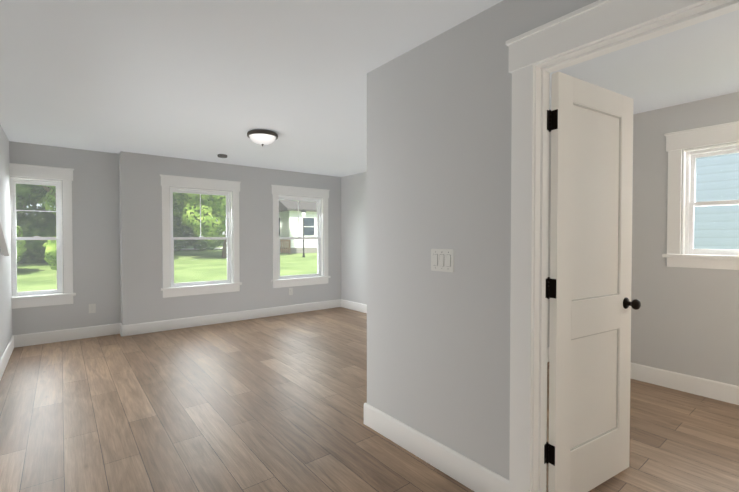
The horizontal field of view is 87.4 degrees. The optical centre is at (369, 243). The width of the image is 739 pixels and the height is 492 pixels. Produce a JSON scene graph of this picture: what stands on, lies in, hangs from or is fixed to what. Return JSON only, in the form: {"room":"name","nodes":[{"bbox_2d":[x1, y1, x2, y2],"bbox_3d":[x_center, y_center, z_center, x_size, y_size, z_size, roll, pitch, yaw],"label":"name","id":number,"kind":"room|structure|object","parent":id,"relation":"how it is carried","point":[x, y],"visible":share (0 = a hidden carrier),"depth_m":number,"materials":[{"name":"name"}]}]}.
{"room":"empty living room","nodes":[
{"label":"empty living room","id":0,"kind":"room"},
{"bbox_2d":[0,125,11,358],"bbox_3d":[-1.660,0.016,1.250,0.120,2.540,8.410,-1,1,-39],"label":"wall","id":1,"kind":"structure","parent":0,"point":[5,305],"depth_m":4.12,"materials":[{"name":"paint"}]},
{"bbox_2d":[0,218,9,255],"bbox_3d":[-2.962,-0.399,3.013,0.058,1.073,2.303,-1,1,-39],"label":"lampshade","id":2,"kind":"object","parent":1,"relation":"attached to","point":[4,248],"visible":1,"depth_m":3.68,"materials":[{"name":"paint"}]},
{"bbox_2d":[0,335,15,379],"bbox_3d":[-1.638,1.212,1.351,0.016,0.145,8.310,-1,1,-39],"label":"baseboard","id":3,"kind":"structure","parent":1,"relation":"attached to","point":[11,345],"depth_m":4.02,"materials":[{"name":"paint"}]},
{"bbox_2d":[9,141,120,334],"bbox_3d":[-3.923,-0.047,4.952,1.210,2.540,0.200,-1,1,-39],"label":"wall","id":4,"kind":"structure","parent":0,"point":[96,228],"depth_m":5.03,"materials":[{"name":"paint"}]},
{"bbox_2d":[9,163,75,308],"bbox_3d":[-4.112,-0.096,4.780,0.746,1.716,0.270,-1,1,-39],"label":"window","id":5,"kind":"structure","parent":4,"relation":"in","point":[64,248],"depth_m":4.81,"materials":[{"name":"paint"}]},
{"bbox_2d":[16,323,119,346],"bbox_3d":[-3.797,1.151,4.934,1.060,0.145,0.016,-1,1,-39],"label":"baseboard","id":6,"kind":"structure","parent":4,"relation":"attached to","point":[37,338],"depth_m":4.89,"materials":[{"name":"paint"}]},
{"bbox_2d":[89,304,95,312],"bbox_3d":[-3.632,0.844,5.067,0.075,0.120,0.007,-1,1,-39],"label":"electrical outlet","id":7,"kind":"object","parent":4,"relation":"attached to","point":[92,308],"visible":1,"depth_m":5.07,"materials":[{"name":"plastic"}]},
{"bbox_2d":[119,151,340,324],"bbox_3d":[-1.887,-0.070,6.336,3.700,2.540,0.200,-1,1,-39],"label":"wall","id":8,"kind":"structure","parent":0,"point":[143,300],"depth_m":5.83,"materials":[{"name":"paint"}]},
{"bbox_2d":[160,174,241,297],"bbox_3d":[-2.525,-0.113,5.806,1.131,1.716,0.270,-1,1,-39],"label":"window","id":9,"kind":"structure","parent":8,"relation":"in","point":[230,283],"depth_m":5.75,"materials":[{"name":"paint"}]},
{"bbox_2d":[120,299,339,336],"bbox_3d":[-1.916,1.130,6.195,3.486,0.145,0.016,-1,1,-39],"label":"baseboard","id":10,"kind":"structure","parent":8,"relation":"attached to","point":[156,326],"depth_m":5.90,"materials":[{"name":"paint"}]},
{"bbox_2d":[271,185,330,287],"bbox_3d":[-1.240,-0.131,6.833,1.131,1.716,0.270,-1,1,-39],"label":"window","id":11,"kind":"structure","parent":8,"relation":"in","point":[296,193],"depth_m":6.82,"materials":[{"name":"paint"}]},
{"bbox_2d":[0,307,738,491],"bbox_3d":[0.148,1.309,2.845,4.910,0.100,8.610,-1,1,-39],"label":"floor","id":12,"kind":"structure","parent":0,"point":[271,404],"depth_m":2.75,"materials":[{"name":"brown wood"}]},
{"bbox_2d":[0,0,738,176],"bbox_3d":[0.148,-1.231,2.802,4.910,0.100,8.610,-1,1,-39],"label":"ceiling","id":13,"kind":"structure","parent":0,"point":[206,80],"depth_m":2.62,"materials":[{"name":"paint"}]},
{"bbox_2d":[217,154,226,157],"bbox_3d":[-2.020,-1.206,5.314,0.130,0.034,0.129,-1,1,-39],"label":"smoke detector","id":14,"kind":"object","parent":13,"relation":"attached to","point":[221,155],"visible":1,"depth_m":5.27,"materials":[{"name":"white plastic"}]},
{"bbox_2d":[247,129,277,145],"bbox_3d":[-1.157,-1.130,4.188,0.324,0.148,0.324,-1,1,-39],"label":"flush-mount light","id":15,"kind":"object","parent":13,"relation":"attached to","point":[262,137],"visible":1,"depth_m":4.09,"materials":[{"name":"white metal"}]},
{"bbox_2d":[367,0,597,479],"bbox_3d":[1.339,0.019,1.085,0.115,2.540,4.207,-1,1,-39],"label":"wall","id":16,"kind":"structure","parent":0,"point":[439,120],"depth_m":2.13,"materials":[{"name":"paint"}]},
{"bbox_2d":[364,403,508,491],"bbox_3d":[0.324,1.196,2.270,0.016,0.145,1.106,-1,1,-39],"label":"baseboard","id":17,"kind":"structure","parent":16,"relation":"attached to","point":[465,471],"depth_m":2.19,"materials":[{"name":"paint"}]},
{"bbox_2d":[431,249,453,271],"bbox_3d":[0.404,0.090,2.158,0.009,0.125,0.162,-1,1,-39],"label":"switch plate","id":18,"kind":"object","parent":16,"relation":"attached to","point":[442,260],"visible":1,"depth_m":2.15,"materials":[{"name":"plastic"}]},
{"bbox_2d":[546,71,640,491],"bbox_3d":[1.143,0.226,1.973,0.694,2.036,0.173,-1,1,-31],"label":"door","id":19,"kind":"structure","parent":16,"relation":"in","point":[590,277],"depth_m":1.94,"materials":[{"name":"paint"}]},
{"bbox_2d":[506,0,738,491],"bbox_3d":[1.004,0.170,1.507,0.179,2.224,0.960,-1,1,-39],"label":"door frame","id":20,"kind":"structure","parent":16,"relation":"attached to","point":[541,53],"depth_m":1.75,"materials":[{"name":"paint"}]},
{"bbox_2d":[341,92,738,385],"bbox_3d":[2.109,-0.033,4.141,0.200,2.540,8.220,-1,1,-39],"label":"wall","id":21,"kind":"structure","parent":0,"point":[684,320],"depth_m":3.40,"materials":[{"name":"paint"}]},
{"bbox_2d":[340,299,366,312],"bbox_3d":[0.679,1.137,5.776,0.016,0.145,3.913,-1,1,-39],"label":"baseboard","id":22,"kind":"structure","parent":21,"relation":"attached to","point":[347,304],"depth_m":6.97,"materials":[{"name":"paint"}]},
{"bbox_2d":[630,363,738,404],"bbox_3d":[3.251,1.191,2.560,0.016,0.145,4.092,-1,1,-39],"label":"baseboard","id":23,"kind":"structure","parent":21,"relation":"attached to","point":[725,392],"depth_m":3.27,"materials":[{"name":"paint"}]},
{"bbox_2d":[662,121,738,269],"bbox_3d":[2.984,-0.374,3.017,0.270,1.152,1.076,-1,1,-39],"label":"window","id":24,"kind":"structure","parent":21,"relation":"in","point":[690,256],"depth_m":3.27,"materials":[{"name":"paint"}]},
{"bbox_2d":[547,132,550,347],"bbox_3d":[1.025,-0.021,3.453,2.352,2.540,0.115,-1,1,-39],"label":"wall","id":25,"kind":"structure","parent":0,"point":[549,220],"depth_m":4.07,"materials":[{"name":"paint"}]},
{"bbox_2d":[547,347,549,361],"bbox_3d":[1.054,1.177,3.413,2.322,0.145,0.016,-1,1,-39],"label":"baseboard","id":26,"kind":"structure","parent":25,"relation":"attached to","point":[548,347],"depth_m":4.06,"materials":[{"name":"paint"}]},
{"label":"outside","id":27,"kind":"structure","parent":0,"visible":0},
{"bbox_2d":[175,247,222,249],"bbox_3d":[-15.227,0.317,34.577,80.336,0.320,3.194,-1,1,-42],"label":"ground","id":28,"kind":"structure","parent":27,"point":[198,248],"depth_m":35.04,"materials":[{"name":"grey"}]},
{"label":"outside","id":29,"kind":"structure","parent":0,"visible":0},
{"bbox_2d":[17,236,316,291],"bbox_3d":[-7.201,0.025,32.540,120.000,2.302,120.000,-1,1,-39],"label":"ground","id":30,"kind":"structure","parent":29,"point":[212,261],"depth_m":17.18,"materials":[{"name":"green plant"}]},
{"bbox_2d":[16,225,26,260],"bbox_3d":[-14.307,0.077,14.232,2.602,2.240,3.039,-1,1,-39],"label":"tree","id":31,"kind":"object","parent":30,"relation":"on","point":[19,244],"depth_m":14.65,"materials":[{"name":"green plant"}]},
{"bbox_2d":[16,184,46,213],"bbox_3d":[-17.575,-4.143,16.483,7.636,10.490,7.739,-1,1,-39],"label":"tree","id":32,"kind":"object","parent":30,"relation":"on","point":[26,189],"depth_m":16.76,"materials":[{"name":"green plant"}]},
{"bbox_2d":[19,186,48,213],"bbox_3d":[-20.488,-5.330,22.399,9.638,12.357,9.348,-1,1,-39],"label":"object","id":33,"kind":"object","parent":30,"relation":"on","point":[34,198],"depth_m":22.55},
{"bbox_2d":[16,206,55,263],"bbox_3d":[-16.632,-0.396,19.425,3.524,3.123,4.252,-1,1,-39],"label":"tree","id":34,"kind":"object","parent":30,"relation":"on","point":[50,220],"depth_m":18.29,"materials":[{"name":"green plant"}]},
{"bbox_2d":[38,185,55,215],"bbox_3d":[-13.110,-3.792,17.030,7.065,9.811,7.368,-1,1,-39],"label":"tree","id":35,"kind":"object","parent":30,"relation":"on","point":[52,197],"depth_m":16.44,"materials":[{"name":"green plant"}]},
{"bbox_2d":[42,236,56,269],"bbox_3d":[-10.536,0.401,14.200,2.238,1.653,2.467,-1,1,-39],"label":"tree","id":36,"kind":"object","parent":30,"relation":"on","point":[53,255],"depth_m":13.25,"materials":[{"name":"green plant"}]},
{"bbox_2d":[173,192,196,217],"bbox_3d":[-14.015,-4.505,23.285,7.745,10.784,7.562,-1,1,-39],"label":"tree","id":37,"kind":"object","parent":30,"relation":"on","point":[179,212],"depth_m":22.92,"materials":[{"name":"green plant"}]},
{"bbox_2d":[173,209,224,250],"bbox_3d":[-15.452,-1.339,33.572,5.176,4.001,6.112,-1,1,-39],"label":"tree","id":38,"kind":"object","parent":30,"relation":"on","point":[184,232],"depth_m":31.91,"materials":[{"name":"green plant"}]},
{"bbox_2d":[173,193,226,257],"bbox_3d":[-8.812,-4.132,23.931,7.882,10.118,8.507,-1,1,-39],"label":"tree","id":39,"kind":"object","parent":30,"relation":"on","point":[207,200],"depth_m":21.73,"materials":[{"name":"green plant"}]},
{"bbox_2d":[280,239,290,253],"bbox_3d":[-7.483,0.217,27.451,4.100,1.329,0.100,-1,1,-39],"label":"fence","id":40,"kind":"object","parent":30,"relation":"on","point":[288,241],"depth_m":28.49,"materials":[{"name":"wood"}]},
{"bbox_2d":[279,199,316,253],"bbox_3d":[-4.186,-2.091,35.139,10.700,5.780,10.350,-1,1,-39],"label":"house","id":41,"kind":"structure","parent":30,"relation":"on","point":[290,214],"depth_m":30.30,"materials":[{"name":"white"}]},
{"bbox_2d":[301,209,305,256],"bbox_3d":[-4.391,-0.699,25.810,0.380,3.340,0.380,-1,1,-39],"label":"lamppost","id":42,"kind":"object","parent":30,"relation":"on","point":[303,213],"depth_m":25.76,"materials":[{"name":"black metal"}]},
{"bbox_2d":[694,153,738,248],"bbox_3d":[11.189,-1.685,5.984,9.100,6.680,14.300,-1,1,-39],"label":"house","id":43,"kind":"structure","parent":30,"relation":"on","point":[704,216],"depth_m":6.25,"materials":[{"name":"blue"}]}
]}

